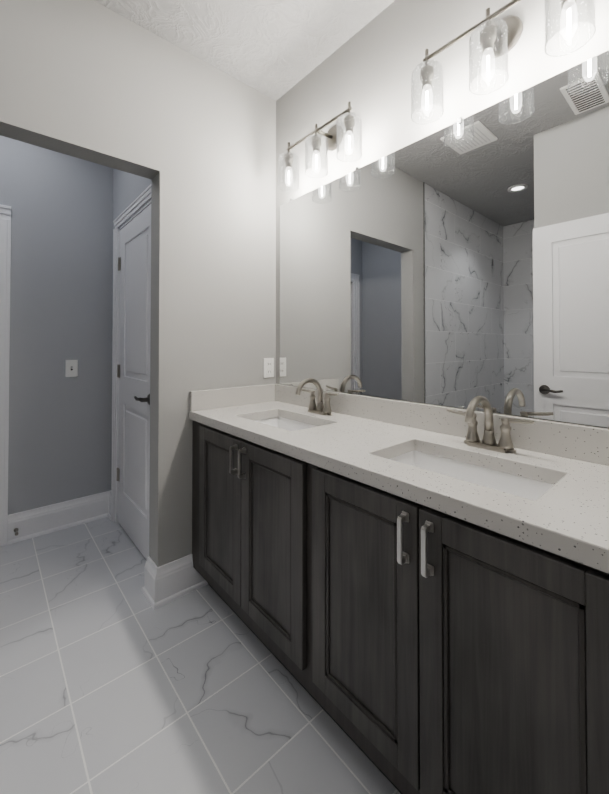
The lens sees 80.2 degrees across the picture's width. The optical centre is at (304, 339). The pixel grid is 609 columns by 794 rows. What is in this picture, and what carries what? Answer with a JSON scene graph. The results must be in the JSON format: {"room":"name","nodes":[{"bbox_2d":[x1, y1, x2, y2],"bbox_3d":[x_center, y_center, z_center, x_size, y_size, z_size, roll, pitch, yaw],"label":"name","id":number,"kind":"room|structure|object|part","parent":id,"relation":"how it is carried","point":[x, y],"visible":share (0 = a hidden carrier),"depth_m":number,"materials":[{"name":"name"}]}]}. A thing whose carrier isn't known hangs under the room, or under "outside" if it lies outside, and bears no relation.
{"room":"bathroom","nodes":[
{"label":"bathroom","id":0,"kind":"room"},
{"bbox_2d":[0,0,160,179],"bbox_3d":[-1.058,-1.156,1.538,0.834,0.660,0.120,1,-1,-41],"label":"wall","id":1,"kind":"structure","parent":0,"point":[79,79],"depth_m":1.55,"materials":[{"name":"paint"}]},
{"bbox_2d":[111,168,150,464],"bbox_3d":[-1.072,-0.099,2.363,0.120,2.750,1.162,1,-1,-41],"label":"wall","id":2,"kind":"structure","parent":0,"point":[129,189],"depth_m":2.48,"materials":[{"name":"paint"}]},
{"bbox_2d":[111,184,150,522],"bbox_3d":[-1.028,0.209,2.292,0.141,2.132,0.884,1,-1,-41],"label":"door frame","id":3,"kind":"structure","parent":2,"relation":"attached to","point":[142,199],"depth_m":2.54,"materials":[{"name":"white wood"}]},
{"bbox_2d":[117,204,150,559],"bbox_3d":[-1.059,0.244,2.284,0.151,2.037,0.748,1,-1,-41],"label":"door","id":4,"kind":"structure","parent":2,"relation":"in","point":[133,375],"depth_m":2.26,"materials":[{"name":"white wood"}]},
{"bbox_3d":[-1.049,0.187,2.274,0.031,1.612,0.418,1,-1,-41],"label":"panel","id":5,"kind":"part","parent":4,"relation":"part of","materials":[{"name":"white wood"}]},
{"bbox_3d":[-0.918,0.337,2.052,0.058,0.064,0.148,1,-1,-41],"label":"handle","id":6,"kind":"part","parent":4,"relation":"part of","materials":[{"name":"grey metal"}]},
{"bbox_2d":[149,180,151,531],"bbox_3d":[-0.760,-0.106,1.866,0.066,2.750,0.004,1,-1,-41],"label":"wall","id":7,"kind":"structure","parent":0,"point":[150,363],"depth_m":1.84,"materials":[{"name":"paint"}]},
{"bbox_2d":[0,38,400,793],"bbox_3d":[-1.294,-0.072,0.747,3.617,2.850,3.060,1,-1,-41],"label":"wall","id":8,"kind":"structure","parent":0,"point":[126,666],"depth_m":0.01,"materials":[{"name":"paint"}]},
{"bbox_2d":[0,204,10,545],"bbox_3d":[-2.208,0.213,1.962,0.938,2.115,0.021,1,-1,-41],"label":"door frame","id":9,"kind":"structure","parent":8,"relation":"attached to","point":[5,238],"depth_m":2.25,"materials":[{"name":"white wood"}]},
{"bbox_3d":[-1.609,1.189,2.422,0.586,0.175,0.098,1,-1,-41],"label":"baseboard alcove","id":10,"kind":"part","parent":8,"relation":"part of","materials":[{"name":"white wood"}]},
{"bbox_2d":[65,360,77,376],"bbox_3d":[-1.604,0.198,2.491,0.072,0.117,0.018,1,-1,-41],"label":"light switch","id":11,"kind":"object","parent":8,"relation":"attached to","point":[71,368],"visible":1,"depth_m":2.49,"materials":[{"name":"white plastic"}]},
{"bbox_2d":[190,384,272,409],"bbox_3d":[-0.383,0.315,2.010,0.522,0.100,0.024,1,-1,-41],"label":"backsplash","id":12,"kind":"structure","parent":8,"relation":"attached to","point":[234,396],"depth_m":1.97,"materials":[{"name":"white stone"}]},
{"bbox_2d":[264,358,273,377],"bbox_3d":[-0.214,0.168,2.170,0.072,0.117,0.009,1,-1,-41],"label":"outlet","id":13,"kind":"object","parent":8,"relation":"attached to","point":[266,360],"depth_m":2.17,"materials":[{"name":"white plastic"}]},
{"bbox_3d":[-0.212,0.168,2.168,0.034,0.076,0.004,1,-1,-41],"label":"electrical outlet sockets on the far wall","id":14,"kind":"part","parent":13,"relation":"part of","materials":[{"name":"white plastic"}]},
{"bbox_2d":[94,0,394,100],"bbox_3d":[-1.366,-1.545,0.850,3.857,0.100,6.200,1,-1,-41],"label":"ceiling","id":15,"kind":"structure","parent":0,"point":[275,50],"depth_m":1.73,"materials":[{"name":"white paint"}]},
{"bbox_2d":[189,418,608,793],"bbox_3d":[0.190,0.829,1.341,0.580,0.864,1.774,1,-1,-41],"label":"bathroom vanity","id":16,"kind":"object","parent":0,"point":[414,596],"depth_m":0.86,"materials":[{"name":"black wood"}]},
{"bbox_3d":[-0.374,0.747,1.613,0.010,0.552,0.268,1,-1,-41],"label":"door panel","id":17,"kind":"part","parent":16,"relation":"part of","materials":[{"name":"brown wood"}]},
{"bbox_3d":[-0.377,0.747,1.610,0.020,0.666,0.382,1,-1,-41],"label":"door","id":18,"kind":"part","parent":16,"relation":"part of","materials":[{"name":"brown wood"}]},
{"bbox_3d":[-0.290,0.490,1.476,0.031,0.121,0.020,1,-1,-41],"label":"door handle","id":19,"kind":"part","parent":16,"relation":"part of","materials":[{"name":"silver metal"}]},
{"bbox_3d":[-0.248,0.489,1.428,0.031,0.121,0.020,1,-1,-41],"label":"door handle","id":20,"kind":"part","parent":16,"relation":"part of","materials":[{"name":"silver metal"}]},
{"bbox_3d":[-0.121,0.743,1.325,0.010,0.552,0.263,1,-1,-41],"label":"door panel","id":21,"kind":"part","parent":16,"relation":"part of","materials":[{"name":"brown wood"}]},
{"bbox_3d":[-0.124,0.743,1.322,0.020,0.666,0.377,1,-1,-41],"label":"door","id":22,"kind":"part","parent":16,"relation":"part of","materials":[{"name":"brown wood"}]},
{"bbox_3d":[0.157,0.738,1.008,0.010,0.552,0.258,1,-1,-41],"label":"door panel","id":23,"kind":"part","parent":16,"relation":"part of","materials":[{"name":"brown wood"}]},
{"bbox_3d":[0.153,0.738,1.005,0.020,0.666,0.372,1,-1,-41],"label":"door","id":24,"kind":"part","parent":16,"relation":"part of","materials":[{"name":"brown wood"}]},
{"bbox_2d":[189,402,608,565],"bbox_3d":[0.201,0.376,1.357,0.550,0.042,1.774,1,-1,-41],"label":"countertop","id":25,"kind":"structure","parent":16,"relation":"on","point":[571,513],"depth_m":1.00,"materials":[{"name":"white stone"}]},
{"bbox_2d":[257,414,320,429],"bbox_3d":[-0.093,0.469,1.655,0.308,0.159,0.483,1,-1,-41],"label":"sink","id":26,"kind":"object","parent":25,"relation":"in","point":[273,419],"depth_m":1.85,"materials":[{"name":"white ceramic"}]},
{"bbox_2d":[293,378,340,413],"bbox_3d":[0.027,0.273,1.742,0.179,0.176,0.270,1,-1,-41],"label":"faucet","id":27,"kind":"object","parent":25,"relation":"on","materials":[{"name":"silver metal"}]},
{"bbox_2d":[385,446,552,497],"bbox_3d":[0.448,0.461,1.038,0.308,0.159,0.503,1,-1,-41],"label":"sink","id":28,"kind":"object","parent":25,"relation":"in","point":[517,481],"depth_m":1.13,"materials":[{"name":"white ceramic"}]},
{"bbox_2d":[445,396,536,453],"bbox_3d":[0.554,0.264,1.140,0.179,0.176,0.270,1,-1,-41],"label":"faucet","id":29,"kind":"object","parent":25,"relation":"on","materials":[{"name":"silver metal"}]},
{"bbox_3d":[0.237,0.482,0.874,0.031,0.121,0.020,1,-1,-41],"label":"door handle","id":30,"kind":"part","parent":16,"relation":"part of","materials":[{"name":"silver metal"}]},
{"bbox_3d":[0.279,0.481,0.826,0.031,0.121,0.020,1,-1,-41],"label":"door handle","id":31,"kind":"part","parent":16,"relation":"part of","materials":[{"name":"silver metal"}]},
{"bbox_3d":[0.403,0.734,0.720,0.020,0.666,0.377,1,-1,-41],"label":"door","id":32,"kind":"part","parent":16,"relation":"part of","materials":[{"name":"brown wood"}]},
{"bbox_3d":[0.406,0.734,0.723,0.010,0.552,0.263,1,-1,-41],"label":"door panel","id":33,"kind":"part","parent":16,"relation":"part of","materials":[{"name":"brown wood"}]},
{"bbox_2d":[273,384,608,465],"bbox_3d":[0.399,0.308,1.532,0.024,0.100,1.774,1,-1,-41],"label":"backsplash","id":34,"kind":"structure","parent":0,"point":[587,443],"depth_m":1.34,"materials":[{"name":"white stone"}]},
{"bbox_2d":[276,0,608,428],"bbox_3d":[0.936,-0.118,1.038,0.120,2.750,3.478,1,-1,-41],"label":"wall","id":35,"kind":"structure","parent":0,"point":[367,69],"depth_m":1.54,"materials":[{"name":"paint"}]},
{"bbox_2d":[278,101,361,191],"bbox_3d":[0.084,-0.952,1.787,0.186,0.279,0.543,1,-1,-41],"label":"sconce","id":36,"kind":"object","parent":35,"relation":"attached to","point":[333,139],"visible":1,"depth_m":1.75,"materials":[{"name":"clear glass"}]},
{"bbox_2d":[280,50,608,427],"bbox_3d":[0.411,-0.284,1.537,0.010,1.083,1.697,1,-1,-41],"label":"mirror","id":37,"kind":"object","parent":35,"relation":"attached to","point":[461,263],"visible":1,"depth_m":1.31,"materials":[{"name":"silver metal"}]},
{"bbox_2d":[411,0,595,123],"bbox_3d":[0.615,-0.960,1.181,0.186,0.279,0.543,1,-1,-41],"label":"sconce","id":38,"kind":"object","parent":35,"relation":"attached to","point":[500,38],"visible":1,"depth_m":1.15,"materials":[{"name":"clear glass"}]},
{"bbox_3d":[0.588,-0.878,1.157,0.038,0.100,0.466,1,-1,-41],"label":"bulb glass","id":39,"kind":"part","parent":38,"relation":"part of","materials":[{"name":"glass"}]}
]}

